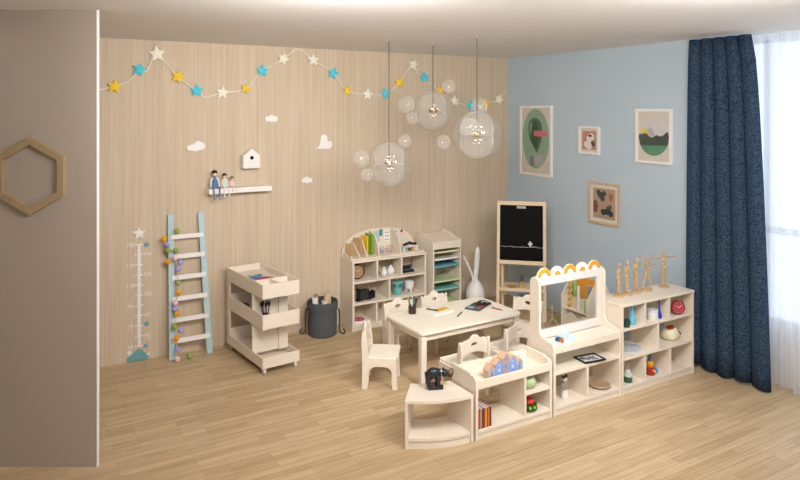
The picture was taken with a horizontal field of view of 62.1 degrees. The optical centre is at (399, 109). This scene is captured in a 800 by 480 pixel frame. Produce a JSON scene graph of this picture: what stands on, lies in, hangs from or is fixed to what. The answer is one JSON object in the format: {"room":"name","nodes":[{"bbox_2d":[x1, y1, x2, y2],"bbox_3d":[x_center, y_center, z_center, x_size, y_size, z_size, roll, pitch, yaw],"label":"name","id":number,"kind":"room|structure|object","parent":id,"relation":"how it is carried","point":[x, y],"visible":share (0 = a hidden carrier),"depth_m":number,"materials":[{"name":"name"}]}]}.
{"room":"children's room","nodes":[
{"label":"children's room","id":0,"kind":"room"},
{"bbox_2d":[0,10,96,466],"bbox_3d":[-3.042,0.843,4.380,2.100,3.000,0.030,0,0,0],"label":"wall partition","id":1,"kind":"structure","parent":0,"point":[48,58],"depth_m":4.37,"materials":[{"name":"paint"}]},
{"bbox_2d":[0,137,65,214],"bbox_3d":[-2.414,0.431,4.347,0.443,0.511,0.035,0,0,0],"label":"frame","id":2,"kind":"object","parent":1,"relation":"attached to","point":[61,159],"visible":1,"depth_m":4.33,"materials":[{"name":"brown wood"}]},
{"bbox_2d":[97,10,98,466],"bbox_3d":[-1.990,0.843,4.380,0.007,3.000,0.026,0,0,0],"label":"trim","id":3,"kind":"structure","parent":1,"relation":"attached to","point":[97,10],"depth_m":4.37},
{"bbox_2d":[99,38,507,367],"bbox_3d":[-2.346,0.843,6.348,8.800,3.000,0.120,0,0,-30],"label":"wall","id":4,"kind":"structure","parent":0,"point":[148,174],"depth_m":6.89,"materials":[{"name":"brown wood"}]},
{"bbox_2d":[126,227,150,361],"bbox_3d":[-2.438,1.715,6.212,0.223,1.248,0.018,0,0,-30],"label":"chart","id":5,"kind":"object","parent":4,"relation":"attached to","point":[139,354],"visible":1,"depth_m":6.21,"materials":[{"name":"white paint"}]},
{"bbox_2d":[186,141,204,150],"bbox_3d":[-1.988,0.353,6.476,0.177,0.100,0.020,0,0,-30],"label":"cloud","id":6,"kind":"object","parent":4,"relation":"attached to","point":[197,145],"visible":1,"depth_m":6.47,"materials":[{"name":"white paint"}]},
{"bbox_2d":[206,184,271,194],"bbox_3d":[-1.603,0.791,6.633,0.630,0.050,0.140,0,0,-30],"label":"wall shelf","id":7,"kind":"object","parent":4,"relation":"attached to","point":[250,188],"visible":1,"depth_m":6.59,"materials":[{"name":"white paint"}]},
{"bbox_2d":[210,170,221,199],"bbox_3d":[-1.797,0.729,6.480,0.098,0.284,0.153,0,0,-30],"label":"doll","id":8,"kind":"object","parent":7,"relation":"on","point":[214,182],"visible":1,"depth_m":6.48,"materials":[{"name":"fabric"}]},
{"bbox_2d":[221,173,230,196],"bbox_3d":[-1.711,0.736,6.527,0.078,0.227,0.141,0,0,-30],"label":"doll","id":9,"kind":"object","parent":7,"relation":"on","point":[224,183],"visible":1,"depth_m":6.54},
{"bbox_2d":[229,176,236,190],"bbox_3d":[-1.646,0.726,6.563,0.060,0.140,0.130,0,0,-30],"label":"doll","id":10,"kind":"object","parent":7,"relation":"on","point":[232,183],"visible":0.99,"depth_m":6.58},
{"bbox_2d":[240,148,259,168],"bbox_3d":[-1.510,0.486,6.702,0.170,0.194,0.115,0,0,-30],"label":"birdhouse","id":11,"kind":"object","parent":4,"relation":"attached to","point":[249,158],"visible":1,"depth_m":6.66,"materials":[{"name":"white paint"}]},
{"bbox_2d":[264,115,277,121],"bbox_3d":[-1.331,0.089,6.863,0.140,0.080,0.020,0,0,-30],"label":"cloud","id":12,"kind":"object","parent":4,"relation":"attached to","point":[270,118],"visible":1,"depth_m":6.86,"materials":[{"name":"white paint"}]},
{"bbox_2d":[99,46,505,109],"bbox_3d":[-1.035,-0.322,7.011,5.535,0.652,0.037,0,0,-30],"label":"garland","id":13,"kind":"object","parent":4,"relation":"attached to","point":[156,53],"visible":0.99,"depth_m":6.89},
{"bbox_2d":[301,176,311,182],"bbox_3d":[-0.992,0.743,7.063,0.124,0.073,0.020,0,0,-30],"label":"cloud","id":14,"kind":"object","parent":4,"relation":"attached to","point":[306,179],"visible":1,"depth_m":7.05,"materials":[{"name":"white paint"}]},
{"bbox_2d":[315,134,331,148],"bbox_3d":[-0.826,0.342,7.161,0.205,0.157,0.020,0,0,-30],"label":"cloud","id":15,"kind":"structure","parent":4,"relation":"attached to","point":[324,143],"depth_m":7.16,"materials":[{"name":"white paint"}]},
{"bbox_2d":[0,294,799,479],"bbox_3d":[0.038,2.368,2.645,9.150,0.050,8.920,0,0,-30],"label":"floor","id":16,"kind":"structure","parent":0,"point":[215,415],"depth_m":4.88,"materials":[{"name":"brown wood"}]},
{"bbox_2d":[168,212,212,360],"bbox_3d":[-2.014,1.670,6.370,0.404,1.348,0.151,0,0,-30],"label":"ladder","id":17,"kind":"object","parent":16,"relation":"on","point":[204,273],"visible":0.97,"depth_m":6.34,"materials":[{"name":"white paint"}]},
{"bbox_2d":[161,228,192,361],"bbox_3d":[-2.090,1.732,6.242,0.257,1.218,0.168,0,0,-30],"label":"garland","id":18,"kind":"object","parent":17,"relation":"hanging from","point":[176,231],"visible":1,"depth_m":6.22,"materials":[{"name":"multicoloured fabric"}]},
{"bbox_2d":[227,263,298,374],"bbox_3d":[-1.307,1.943,6.287,0.362,0.800,0.840,0,0,-36],"label":"trolley","id":19,"kind":"object","parent":16,"relation":"on","point":[264,342],"visible":0.98,"depth_m":6.13,"materials":[{"name":"brown wood"}]},
{"bbox_2d":[246,274,261,279],"bbox_3d":[-1.402,1.588,6.338,0.131,0.022,0.150,0,0,18],"label":"puzzle piece","id":20,"kind":"object","parent":19,"relation":"in","point":[255,276],"visible":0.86,"depth_m":6.33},
{"bbox_2d":[227,263,298,299],"bbox_3d":[-1.307,1.605,6.287,0.360,0.125,0.840,0,0,-36],"label":"tray","id":21,"kind":"object","parent":19,"relation":"on","point":[281,284],"depth_m":6.13,"materials":[{"name":"beige wood"}]},
{"bbox_2d":[227,329,298,368],"bbox_3d":[-1.307,2.235,6.287,0.360,0.093,0.840,0,0,-36],"label":"tray","id":22,"kind":"object","parent":19,"relation":"on","point":[275,354],"depth_m":6.15,"materials":[{"name":"brown wood"}]},
{"bbox_2d":[230,291,298,329],"bbox_3d":[-1.307,1.873,6.287,0.360,0.130,0.840,0,0,-36],"label":"tray","id":23,"kind":"object","parent":19,"relation":"on","point":[282,313],"depth_m":6.06,"materials":[{"name":"brown wood"}]},
{"bbox_2d":[260,300,270,314],"bbox_3d":[-1.212,1.818,5.997,0.095,0.198,0.082,0,0,-30],"label":"cup","id":24,"kind":"object","parent":19,"relation":"in","point":[261,302],"visible":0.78,"depth_m":5.99,"materials":[{"name":"black paint"}]},
{"bbox_2d":[299,296,345,338],"bbox_3d":[-0.809,2.165,6.951,0.377,0.357,0.320,0,0,40],"label":"bag","id":25,"kind":"object","parent":16,"relation":"on","point":[322,318],"visible":0.98,"depth_m":6.83,"materials":[{"name":"grey fabric"}]},
{"bbox_2d":[324,291,330,303],"bbox_3d":[-0.780,2.073,6.951,0.124,0.351,0.067,0,0,0],"label":"paper roll","id":26,"kind":"object","parent":25,"relation":"in","point":[327,295],"visible":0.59,"depth_m":6.92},
{"bbox_2d":[361,320,400,389],"bbox_3d":[-0.159,2.079,5.718,0.310,0.529,0.308,0,0,4],"label":"chair","id":27,"kind":"object","parent":16,"relation":"on","point":[373,355],"visible":1,"depth_m":5.58,"materials":[{"name":"brown wood"}]},
{"bbox_2d":[341,252,426,331],"bbox_3d":[-0.173,1.973,7.373,0.933,0.740,0.289,0,0,-30],"label":"cubby shelf","id":28,"kind":"object","parent":16,"relation":"on","point":[384,292],"visible":0.68,"depth_m":7.25,"materials":[{"name":"brown wood"}]},
{"bbox_2d":[354,264,364,278],"bbox_3d":[-0.464,1.742,7.174,0.160,0.160,0.046,0,0,-16],"label":"round clock","id":29,"kind":"object","parent":28,"relation":"on","point":[359,271],"visible":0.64,"depth_m":7.17,"materials":[{"name":"brown wood"}]},
{"bbox_2d":[354,317,365,324],"bbox_3d":[-0.446,2.259,7.142,0.164,0.046,0.163,0,0,-30],"label":"round tin","id":30,"kind":"object","parent":28,"relation":"on","point":[357,320],"visible":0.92,"depth_m":7.09,"materials":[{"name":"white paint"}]},
{"bbox_2d":[355,288,374,301],"bbox_3d":[-0.376,1.986,7.192,0.228,0.134,0.064,0,0,-36],"label":"camera","id":31,"kind":"object","parent":28,"relation":"on","point":[362,294],"visible":1,"depth_m":7.16,"materials":[{"name":"black paint"}]},
{"bbox_2d":[341,227,424,260],"bbox_3d":[-0.180,1.465,7.385,0.925,0.275,0.250,0,0,-30],"label":"arched organiser","id":32,"kind":"object","parent":28,"relation":"on","point":[397,238],"visible":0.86,"depth_m":7.41,"materials":[{"name":"brown wood"}]},
{"bbox_2d":[345,243,353,256],"bbox_3d":[-0.545,1.520,7.211,0.120,0.135,0.022,0,0,40],"label":"booklet","id":33,"kind":"object","parent":32,"relation":"in","point":[349,248],"visible":0.89,"depth_m":7.20,"materials":[{"name":"paper"}]},
{"bbox_2d":[353,237,361,255],"bbox_3d":[-0.463,1.493,7.259,0.120,0.190,0.022,0,0,40],"label":"booklet","id":34,"kind":"object","parent":32,"relation":"in","point":[358,241],"visible":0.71,"depth_m":7.24,"materials":[{"name":"paper"}]},
{"bbox_2d":[361,235,367,253],"bbox_3d":[-0.391,1.486,7.314,0.018,0.205,0.110,0,0,-45],"label":"booklet","id":35,"kind":"object","parent":32,"relation":"in","point":[364,238],"visible":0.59,"depth_m":7.29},
{"bbox_2d":[365,233,372,254],"bbox_3d":[-0.341,1.476,7.337,0.018,0.225,0.120,0,0,-42],"label":"booklet","id":36,"kind":"object","parent":32,"relation":"in","point":[370,236],"visible":0.76,"depth_m":7.30,"materials":[{"name":"paper"}]},
{"bbox_2d":[384,230,388,240],"bbox_3d":[-0.150,1.421,7.526,0.070,0.125,0.008,0,0,-30],"label":"card","id":37,"kind":"object","parent":32,"relation":"attached to","point":[386,232],"visible":1,"depth_m":7.52,"materials":[{"name":"paper"}]},
{"bbox_2d":[401,241,417,250],"bbox_3d":[0.110,1.537,7.527,0.190,0.103,0.060,0,0,-30],"label":"toy","id":38,"kind":"object","parent":32,"relation":"in","point":[405,247],"depth_m":7.51,"materials":[{"name":"white paint"}]},
{"bbox_2d":[381,267,386,275],"bbox_3d":[-0.176,1.775,7.324,0.076,0.095,0.076,0,0,-30],"label":"vase","id":39,"kind":"object","parent":28,"relation":"on","point":[383,271],"visible":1,"depth_m":7.30,"materials":[{"name":"white ceramic"}]},
{"bbox_2d":[387,259,394,273],"bbox_3d":[-0.105,1.734,7.400,0.090,0.176,0.090,0,0,-30],"label":"vase","id":40,"kind":"object","parent":28,"relation":"on","point":[390,270],"visible":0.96,"depth_m":7.37,"materials":[{"name":"white ceramic"}]},
{"bbox_2d":[392,281,404,294],"bbox_3d":[-0.025,1.978,7.413,0.160,0.150,0.096,0,0,-36],"label":"planter","id":41,"kind":"object","parent":28,"relation":"on","point":[397,287],"visible":1,"depth_m":7.38,"materials":[{"name":"ceramic"}]},
{"bbox_2d":[403,264,413,272],"bbox_3d":[0.077,1.784,7.496,0.160,0.076,0.090,0,0,-33],"label":"typewriter","id":42,"kind":"object","parent":28,"relation":"on","point":[407,268],"visible":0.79,"depth_m":7.49,"materials":[{"name":"black paint"}]},
{"bbox_2d":[404,280,413,292],"bbox_3d":[0.102,1.990,7.511,0.112,0.125,0.112,0,0,-30],"label":"pot","id":43,"kind":"object","parent":28,"relation":"on","point":[408,284],"visible":1,"depth_m":7.47,"materials":[{"name":"white ceramic"}]},
{"bbox_2d":[382,297,412,358],"bbox_3d":[0.039,2.079,6.328,0.308,0.529,0.310,0,0,-30],"label":"chair","id":44,"kind":"object","parent":16,"relation":"on","point":[390,307],"visible":0.53,"depth_m":6.38,"materials":[{"name":"brown wood"}]},
{"bbox_2d":[416,228,460,299],"bbox_3d":[0.443,1.875,7.688,0.385,0.935,0.365,0,0,-30],"label":"shelf","id":45,"kind":"object","parent":16,"relation":"on","point":[428,242],"visible":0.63,"depth_m":7.62,"materials":[{"name":"brown wood"}]},
{"bbox_2d":[434,272,458,283],"bbox_3d":[0.445,1.935,7.684,0.343,0.018,0.345,0,0,-30],"label":"paper tray","id":46,"kind":"object","parent":45,"relation":"in","point":[439,277],"visible":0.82,"depth_m":7.65,"materials":[{"name":"paper"}]},
{"bbox_2d":[434,282,458,290],"bbox_3d":[0.445,2.028,7.684,0.343,0.018,0.345,0,0,-30],"label":"paper tray","id":47,"kind":"object","parent":45,"relation":"in","point":[441,286],"visible":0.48,"depth_m":7.65,"materials":[{"name":"paper"}]},
{"bbox_2d":[434,252,458,260],"bbox_3d":[0.445,1.685,7.684,0.343,0.018,0.345,0,0,-30],"label":"paper tray","id":48,"kind":"object","parent":45,"relation":"in","point":[441,256],"visible":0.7,"depth_m":7.66,"materials":[{"name":"paper"}]},
{"bbox_2d":[434,259,458,267],"bbox_3d":[0.445,1.765,7.684,0.343,0.018,0.345,0,0,-30],"label":"paper tray","id":49,"kind":"object","parent":45,"relation":"in","point":[442,263],"visible":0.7,"depth_m":7.66,"materials":[{"name":"paper"}]},
{"bbox_2d":[434,248,458,253],"bbox_3d":[0.445,1.605,7.684,0.343,0.018,0.345,0,0,-30],"label":"paper tray","id":50,"kind":"object","parent":45,"relation":"in","point":[447,249],"visible":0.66,"depth_m":7.61,"materials":[{"name":"paper"}]},
{"bbox_2d":[434,292,458,301],"bbox_3d":[0.445,2.178,7.684,0.343,0.018,0.345,0,0,-30],"label":"paper tray","id":51,"kind":"object","parent":45,"relation":"in","point":[449,298],"visible":0.25,"depth_m":7.69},
{"bbox_2d":[405,380,473,448],"bbox_3d":[0.254,2.175,4.755,0.494,0.335,0.320,0,0,-11],"label":"corner shelf","id":52,"kind":"object","parent":16,"relation":"on","point":[454,429],"visible":0.94,"depth_m":4.68,"materials":[{"name":"brown wood"}]},
{"bbox_2d":[424,366,453,389],"bbox_3d":[0.285,1.933,4.807,0.215,0.150,0.089,0,0,-8],"label":"elephant figurine","id":53,"kind":"object","parent":52,"relation":"on","point":[431,373],"visible":1,"depth_m":4.78,"materials":[{"name":"black metal"}]},
{"bbox_2d":[419,290,461,354],"bbox_3d":[0.404,2.079,6.566,0.308,0.529,0.310,0,0,-30],"label":"chair","id":54,"kind":"object","parent":16,"relation":"on","point":[426,300],"visible":0.45,"depth_m":6.64,"materials":[{"name":"brown wood"}]},
{"bbox_2d":[386,297,519,383],"bbox_3d":[0.494,2.111,6.140,1.124,0.465,0.624,0,0,-32],"label":"table","id":55,"kind":"object","parent":16,"relation":"on","point":[423,326],"visible":0.67,"depth_m":5.99,"materials":[{"name":"brown wood"}]},
{"bbox_2d":[407,294,417,313],"bbox_3d":[0.114,1.787,6.142,0.094,0.181,0.094,0,0,29],"label":"pencil cup","id":56,"kind":"object","parent":55,"relation":"on","point":[411,307],"visible":1,"depth_m":6.12,"materials":[{"name":"plastic"}]},
{"bbox_2d":[425,309,453,315],"bbox_3d":[0.370,1.873,6.189,0.230,0.009,0.150,0,0,-37],"label":"open notebook","id":57,"kind":"object","parent":55,"relation":"on","point":[435,313],"visible":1,"depth_m":6.15,"materials":[{"name":"paper"}]},
{"bbox_2d":[465,302,488,310],"bbox_3d":[0.731,1.871,6.326,0.150,0.014,0.220,0,0,31],"label":"picture book","id":58,"kind":"object","parent":55,"relation":"on","point":[473,306],"visible":0.97,"depth_m":6.28,"materials":[{"name":"paper"}]},
{"bbox_2d":[476,300,490,304],"bbox_3d":[0.800,1.843,6.371,0.148,0.043,0.064,0,0,-10],"label":"toy car","id":59,"kind":"object","parent":58,"relation":"on","point":[480,302],"visible":1,"depth_m":6.36,"materials":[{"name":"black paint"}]},
{"bbox_2d":[439,334,489,395],"bbox_3d":[0.528,2.079,5.489,0.308,0.529,0.310,0,0,-33],"label":"chair","id":60,"kind":"object","parent":16,"relation":"on","point":[463,355],"visible":0.62,"depth_m":5.43,"materials":[{"name":"brown wood"}]},
{"bbox_2d":[463,247,484,298],"bbox_3d":[0.873,1.986,7.909,0.275,0.715,0.230,0,0,0],"label":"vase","id":61,"kind":"object","parent":16,"relation":"on","point":[475,288],"visible":0.9,"depth_m":7.86,"materials":[{"name":"ceramic"}]},
{"bbox_2d":[452,346,551,440],"bbox_3d":[0.772,2.112,5.007,0.722,0.462,0.295,0,0,-30],"label":"shelf","id":62,"kind":"object","parent":16,"relation":"on","point":[510,413],"visible":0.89,"depth_m":4.99,"materials":[{"name":"brown wood"}]},
{"bbox_2d":[478,405,483,427],"bbox_3d":[0.561,2.203,4.804,0.022,0.140,0.130,0,0,-30],"label":"book","id":63,"kind":"object","parent":62,"relation":"on","point":[479,406],"visible":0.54,"depth_m":4.75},
{"bbox_2d":[478,402,486,427],"bbox_3d":[0.582,2.203,4.817,0.026,0.140,0.130,0,0,-30],"label":"book","id":64,"kind":"object","parent":62,"relation":"on","point":[480,404],"visible":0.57,"depth_m":4.76,"materials":[{"name":"paper"}]},
{"bbox_2d":[478,400,489,426],"bbox_3d":[0.603,2.203,4.829,0.020,0.140,0.130,0,0,-30],"label":"book","id":65,"kind":"object","parent":62,"relation":"on","point":[487,406],"visible":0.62,"depth_m":4.78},
{"bbox_2d":[482,362,495,377],"bbox_3d":[0.653,1.909,4.870,0.071,0.107,0.068,0,0,-32],"label":"house","id":66,"kind":"object","parent":62,"relation":"on","point":[488,369],"visible":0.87,"depth_m":4.85,"materials":[{"name":"brown wood"}]},
{"bbox_2d":[490,356,502,375],"bbox_3d":[0.710,1.894,4.906,0.071,0.137,0.068,0,0,-32],"label":"house","id":67,"kind":"object","parent":62,"relation":"on","point":[497,364],"visible":0.79,"depth_m":4.88,"materials":[{"name":"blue wood"}]},
{"bbox_2d":[497,350,509,373],"bbox_3d":[0.767,1.877,4.942,0.071,0.170,0.068,0,0,-32],"label":"house","id":68,"kind":"object","parent":62,"relation":"on","point":[503,356],"visible":0.78,"depth_m":4.92,"materials":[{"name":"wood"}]},
{"bbox_2d":[507,352,516,371],"bbox_3d":[0.823,1.891,4.977,0.071,0.143,0.068,0,0,-32],"label":"house","id":69,"kind":"object","parent":62,"relation":"on","point":[512,360],"visible":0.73,"depth_m":4.95,"materials":[{"name":"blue wood"}]},
{"bbox_2d":[514,355,522,370],"bbox_3d":[0.880,1.907,5.013,0.071,0.111,0.068,0,0,-32],"label":"house","id":70,"kind":"object","parent":62,"relation":"on","point":[519,363],"visible":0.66,"depth_m":4.99,"materials":[{"name":"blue wood"}]},
{"bbox_2d":[526,376,535,388],"bbox_3d":[0.969,2.050,5.039,0.123,0.102,0.122,0,0,-30],"label":"jug","id":71,"kind":"object","parent":62,"relation":"on","point":[530,380],"visible":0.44,"depth_m":4.99,"materials":[{"name":"ceramic"}]},
{"bbox_2d":[526,396,537,412],"bbox_3d":[0.975,2.225,5.050,0.144,0.094,0.149,0,0,-30],"label":"toy","id":72,"kind":"object","parent":62,"relation":"on","point":[531,405],"visible":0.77,"depth_m":5.01,"materials":[{"name":"plastic"}]},
{"bbox_2d":[484,321,529,356],"bbox_3d":[0.943,2.079,5.821,0.308,0.529,0.310,0,0,-34],"label":"chair","id":73,"kind":"object","parent":16,"relation":"on","point":[507,344],"visible":0.52,"depth_m":5.74,"materials":[{"name":"brown wood"}]},
{"bbox_2d":[496,201,547,321],"bbox_3d":[1.403,1.687,7.620,0.564,1.317,0.481,0,0,12],"label":"easel","id":74,"kind":"object","parent":16,"relation":"on","point":[521,225],"visible":0.91,"depth_m":7.46,"materials":[{"name":"brown wood"}]},
{"bbox_2d":[519,275,523,287],"bbox_3d":[1.373,1.935,7.514,0.060,0.140,0.059,0,0,-30],"label":"pen holder","id":75,"kind":"object","parent":74,"relation":"on","point":[521,283],"visible":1,"depth_m":7.49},
{"bbox_2d":[501,294,543,338],"bbox_3d":[1.180,2.079,6.434,0.308,0.529,0.310,0,0,38],"label":"chair","id":76,"kind":"object","parent":16,"relation":"on","point":[519,303],"visible":0.32,"depth_m":6.52,"materials":[{"name":"brown wood"}]},
{"bbox_2d":[528,260,620,416],"bbox_3d":[1.419,1.802,5.385,0.742,1.083,0.290,0,0,-30],"label":"shelf","id":77,"kind":"object","parent":16,"relation":"on","point":[604,339],"visible":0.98,"depth_m":5.37,"materials":[{"name":"brown wood"}]},
{"bbox_2d":[560,374,568,398],"bbox_3d":[1.298,2.182,5.244,0.084,0.182,0.036,0,0,-39],"label":"figurine","id":78,"kind":"object","parent":77,"relation":"on","point":[564,385],"visible":1,"depth_m":5.23,"materials":[{"name":"white paint"}]},
{"bbox_2d":[555,332,574,342],"bbox_3d":[1.302,1.798,5.251,0.157,0.038,0.080,0,0,-42],"label":"box","id":79,"kind":"object","parent":77,"relation":"on","point":[565,337],"visible":1,"depth_m":5.22,"materials":[{"name":"plastic"}]},
{"bbox_2d":[573,353,605,363],"bbox_3d":[1.528,2.000,5.356,0.210,0.014,0.150,0,0,-24],"label":"picture card","id":80,"kind":"object","parent":77,"relation":"on","point":[588,358],"visible":1,"depth_m":5.35,"materials":[{"name":"black paint"}]},
{"bbox_2d":[577,354,601,361],"bbox_3d":[1.528,2.003,5.356,0.184,0.006,0.124,0,0,-24],"label":"print","id":81,"kind":"object","parent":80,"relation":"on","point":[585,357],"depth_m":5.35},
{"bbox_2d":[589,379,610,389],"bbox_3d":[1.644,2.259,5.465,0.173,0.027,0.173,0,0,-30],"label":"woven tray","id":82,"kind":"object","parent":77,"relation":"on","point":[599,384],"visible":1,"depth_m":5.47,"materials":[{"name":"wicker"}]},
{"bbox_2d":[561,280,610,332],"bbox_3d":[1.931,2.028,6.870,0.380,0.630,0.360,0,0,-30],"label":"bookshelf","id":83,"kind":"object","parent":16,"relation":"on","point":[568,314],"visible":0.39,"depth_m":6.83,"materials":[{"name":"brown wood"}]},
{"bbox_2d":[568,281,572,306],"bbox_3d":[1.771,1.917,6.915,0.050,0.282,0.062,0,0,-30],"label":"ribbon","id":84,"kind":"object","parent":83,"relation":"on","point":[570,282],"visible":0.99,"depth_m":6.91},
{"bbox_2d":[573,280,575,296],"bbox_3d":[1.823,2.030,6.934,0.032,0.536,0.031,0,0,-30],"label":"book","id":85,"kind":"object","parent":83,"relation":"in","point":[574,281],"visible":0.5,"depth_m":6.92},
{"bbox_2d":[577,286,579,310],"bbox_3d":[1.824,1.923,6.795,0.032,0.256,0.031,0,0,-30],"label":"book","id":86,"kind":"object","parent":83,"relation":"on","point":[578,287],"visible":1,"depth_m":6.78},
{"bbox_2d":[576,278,593,299],"bbox_3d":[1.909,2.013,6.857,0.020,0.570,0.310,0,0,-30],"label":"folder","id":87,"kind":"object","parent":83,"relation":"in","point":[584,282],"visible":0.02,"depth_m":6.85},
{"bbox_2d":[606,283,693,394],"bbox_3d":[2.145,1.973,5.813,0.935,0.740,0.299,0,0,-30],"label":"cubby shelf","id":88,"kind":"object","parent":16,"relation":"on","point":[672,359],"visible":0.66,"depth_m":5.77,"materials":[{"name":"brown wood"}]},
{"bbox_2d":[613,263,623,297],"bbox_3d":[1.881,1.459,5.721,0.096,0.288,0.096,0,0,-45],"label":"mannequin","id":89,"kind":"object","parent":88,"relation":"on","point":[617,294],"visible":1,"depth_m":5.71},
{"bbox_2d":[621,261,632,295],"bbox_3d":[1.968,1.455,5.772,0.096,0.296,0.096,0,0,-39],"label":"mannequin","id":90,"kind":"object","parent":88,"relation":"on","point":[626,292],"visible":1,"depth_m":5.76},
{"bbox_2d":[624,318,630,327],"bbox_3d":[1.883,1.767,5.528,0.066,0.071,0.065,0,0,-30],"label":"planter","id":91,"kind":"object","parent":88,"relation":"on","point":[626,321],"visible":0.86,"depth_m":5.51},
{"bbox_2d":[624,369,631,382],"bbox_3d":[1.910,2.200,5.575,0.077,0.155,0.077,0,0,-30],"label":"jar","id":92,"kind":"object","parent":88,"relation":"on","point":[627,373],"visible":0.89,"depth_m":5.55,"materials":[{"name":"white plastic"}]},
{"bbox_2d":[628,306,635,324],"bbox_3d":[1.953,1.725,5.601,0.065,0.155,0.066,0,0,10],"label":"vase","id":93,"kind":"object","parent":88,"relation":"on","point":[631,317],"visible":0.83,"depth_m":5.58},
{"bbox_2d":[624,341,642,352],"bbox_3d":[1.959,2.013,5.680,0.250,0.060,0.195,0,0,-30],"label":"dome","id":94,"kind":"object","parent":88,"relation":"on","point":[629,347],"visible":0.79,"depth_m":5.65,"materials":[{"name":"glass"}]},
{"bbox_2d":[631,255,642,293],"bbox_3d":[2.078,1.444,5.845,0.096,0.318,0.120,0,0,26],"label":"mannequin","id":95,"kind":"object","parent":88,"relation":"on","point":[635,266],"visible":1,"depth_m":5.82},
{"bbox_2d":[641,255,655,291],"bbox_3d":[2.215,1.446,5.930,0.121,0.314,0.172,0,0,22],"label":"mannequin","id":96,"kind":"object","parent":88,"relation":"on","point":[646,274],"visible":1,"depth_m":5.89},
{"bbox_2d":[646,354,657,375],"bbox_3d":[2.168,2.186,5.743,0.113,0.183,0.094,0,0,-36],"label":"stacking toy","id":97,"kind":"object","parent":88,"relation":"on","point":[651,370],"visible":0.91,"depth_m":5.71,"materials":[{"name":"plastic"}]},
{"bbox_2d":[647,308,657,320],"bbox_3d":[2.177,1.760,5.733,0.095,0.085,0.094,0,0,-30],"label":"cup","id":98,"kind":"object","parent":88,"relation":"on","point":[652,313],"visible":1,"depth_m":5.70,"materials":[{"name":"ceramic"}]},
{"bbox_2d":[658,300,661,318],"bbox_3d":[2.248,1.720,5.763,0.044,0.165,0.044,0,0,-30],"label":"slim bottle","id":99,"kind":"object","parent":88,"relation":"on","point":[659,310],"visible":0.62,"depth_m":5.75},
{"bbox_2d":[652,251,675,287],"bbox_3d":[2.389,1.438,6.020,0.273,0.330,0.096,0,0,-22],"label":"mannequin","id":100,"kind":"object","parent":88,"relation":"on","point":[663,260],"visible":1,"depth_m":6.01},
{"bbox_2d":[661,325,680,340],"bbox_3d":[2.406,1.980,5.926,0.160,0.125,0.151,0,0,-30],"label":"pot","id":101,"kind":"object","parent":88,"relation":"on","point":[668,332],"visible":1,"depth_m":5.88,"materials":[{"name":"beige ceramic"}]},
{"bbox_2d":[670,300,684,314],"bbox_3d":[2.450,1.742,5.867,0.122,0.122,0.046,0,0,-10],"label":"round clock","id":102,"kind":"object","parent":88,"relation":"on","point":[677,307],"visible":1,"depth_m":5.86,"materials":[{"name":"red plastic"}]},
{"bbox_2d":[0,0,799,57],"bbox_3d":[0.038,-0.707,2.645,9.150,0.100,8.920,0,0,-30],"label":"ceiling","id":103,"kind":"structure","parent":0,"point":[503,28],"depth_m":4.94,"materials":[{"name":"paint"}]},
{"bbox_2d":[352,40,410,183],"bbox_3d":[-0.142,0.033,6.217,0.524,1.380,0.434,0,0,-30],"label":"pendant","id":104,"kind":"object","parent":103,"relation":"hanging from","point":[388,163],"visible":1,"depth_m":6.24,"materials":[{"name":"glass"}]},
{"bbox_2d":[400,44,455,128],"bbox_3d":[0.278,-0.224,6.595,0.527,0.867,0.409,0,0,-27],"label":"pendant","id":105,"kind":"object","parent":103,"relation":"hanging from","point":[431,110],"visible":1,"depth_m":6.62,"materials":[{"name":"glass"}]},
{"bbox_2d":[437,36,493,157],"bbox_3d":[0.646,-0.107,5.914,0.544,1.099,0.447,0,0,-30],"label":"pendant","id":106,"kind":"object","parent":103,"relation":"hanging from","point":[476,134],"visible":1,"depth_m":5.94,"materials":[{"name":"glass"}]},
{"bbox_2d":[686,34,770,392],"bbox_3d":[2.837,0.846,5.824,0.072,2.978,0.800,0,0,-30],"label":"curtain","id":107,"kind":"object","parent":103,"relation":"hanging from","point":[726,252],"visible":0.96,"depth_m":5.79,"materials":[{"name":"fabric"}]},
{"bbox_2d":[752,32,799,394],"bbox_3d":[4.291,0.849,3.712,0.056,2.982,5.830,0,0,-30],"label":"sheer curtain","id":108,"kind":"object","parent":103,"relation":"hanging from","point":[777,55],"visible":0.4,"depth_m":5.55,"materials":[{"name":"fabric"}]},
{"bbox_2d":[508,39,691,338],"bbox_3d":[2.094,0.843,7.361,0.120,3.000,2.640,0,0,-30],"label":"wall","id":109,"kind":"structure","parent":0,"point":[604,88],"depth_m":7.06,"materials":[{"name":"paint"}]},
{"bbox_2d":[520,106,552,177],"bbox_3d":[1.633,0.370,8.000,0.025,0.845,0.560,0,0,-30],"label":"picture","id":110,"kind":"object","parent":109,"relation":"attached to","point":[536,122],"visible":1,"depth_m":7.99,"materials":[{"name":"green paper"}]},
{"bbox_2d":[529,155,533,166],"bbox_3d":[1.597,0.618,8.061,0.001,0.145,0.090,0,0,-30],"label":"pot","id":111,"kind":"object","parent":110,"relation":"on","point":[531,157],"depth_m":8.07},
{"bbox_2d":[578,126,599,154],"bbox_3d":[2.065,0.333,7.266,0.025,0.305,0.302,0,0,-30],"label":"picture","id":112,"kind":"object","parent":109,"relation":"attached to","point":[588,136],"visible":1,"depth_m":7.26,"materials":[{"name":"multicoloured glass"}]},
{"bbox_2d":[588,181,619,227],"bbox_3d":[2.172,1.000,7.085,0.025,0.443,0.426,0,0,-30],"label":"picture","id":113,"kind":"object","parent":109,"relation":"attached to","point":[603,198],"visible":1,"depth_m":7.08,"materials":[{"name":"paper"}]},
{"bbox_2d":[635,109,672,164],"bbox_3d":[2.493,0.259,6.540,0.025,0.538,0.425,0,0,-30],"label":"landscape picture","id":114,"kind":"object","parent":109,"relation":"attached to","point":[653,127],"visible":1,"depth_m":6.53,"materials":[{"name":"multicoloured paper"}]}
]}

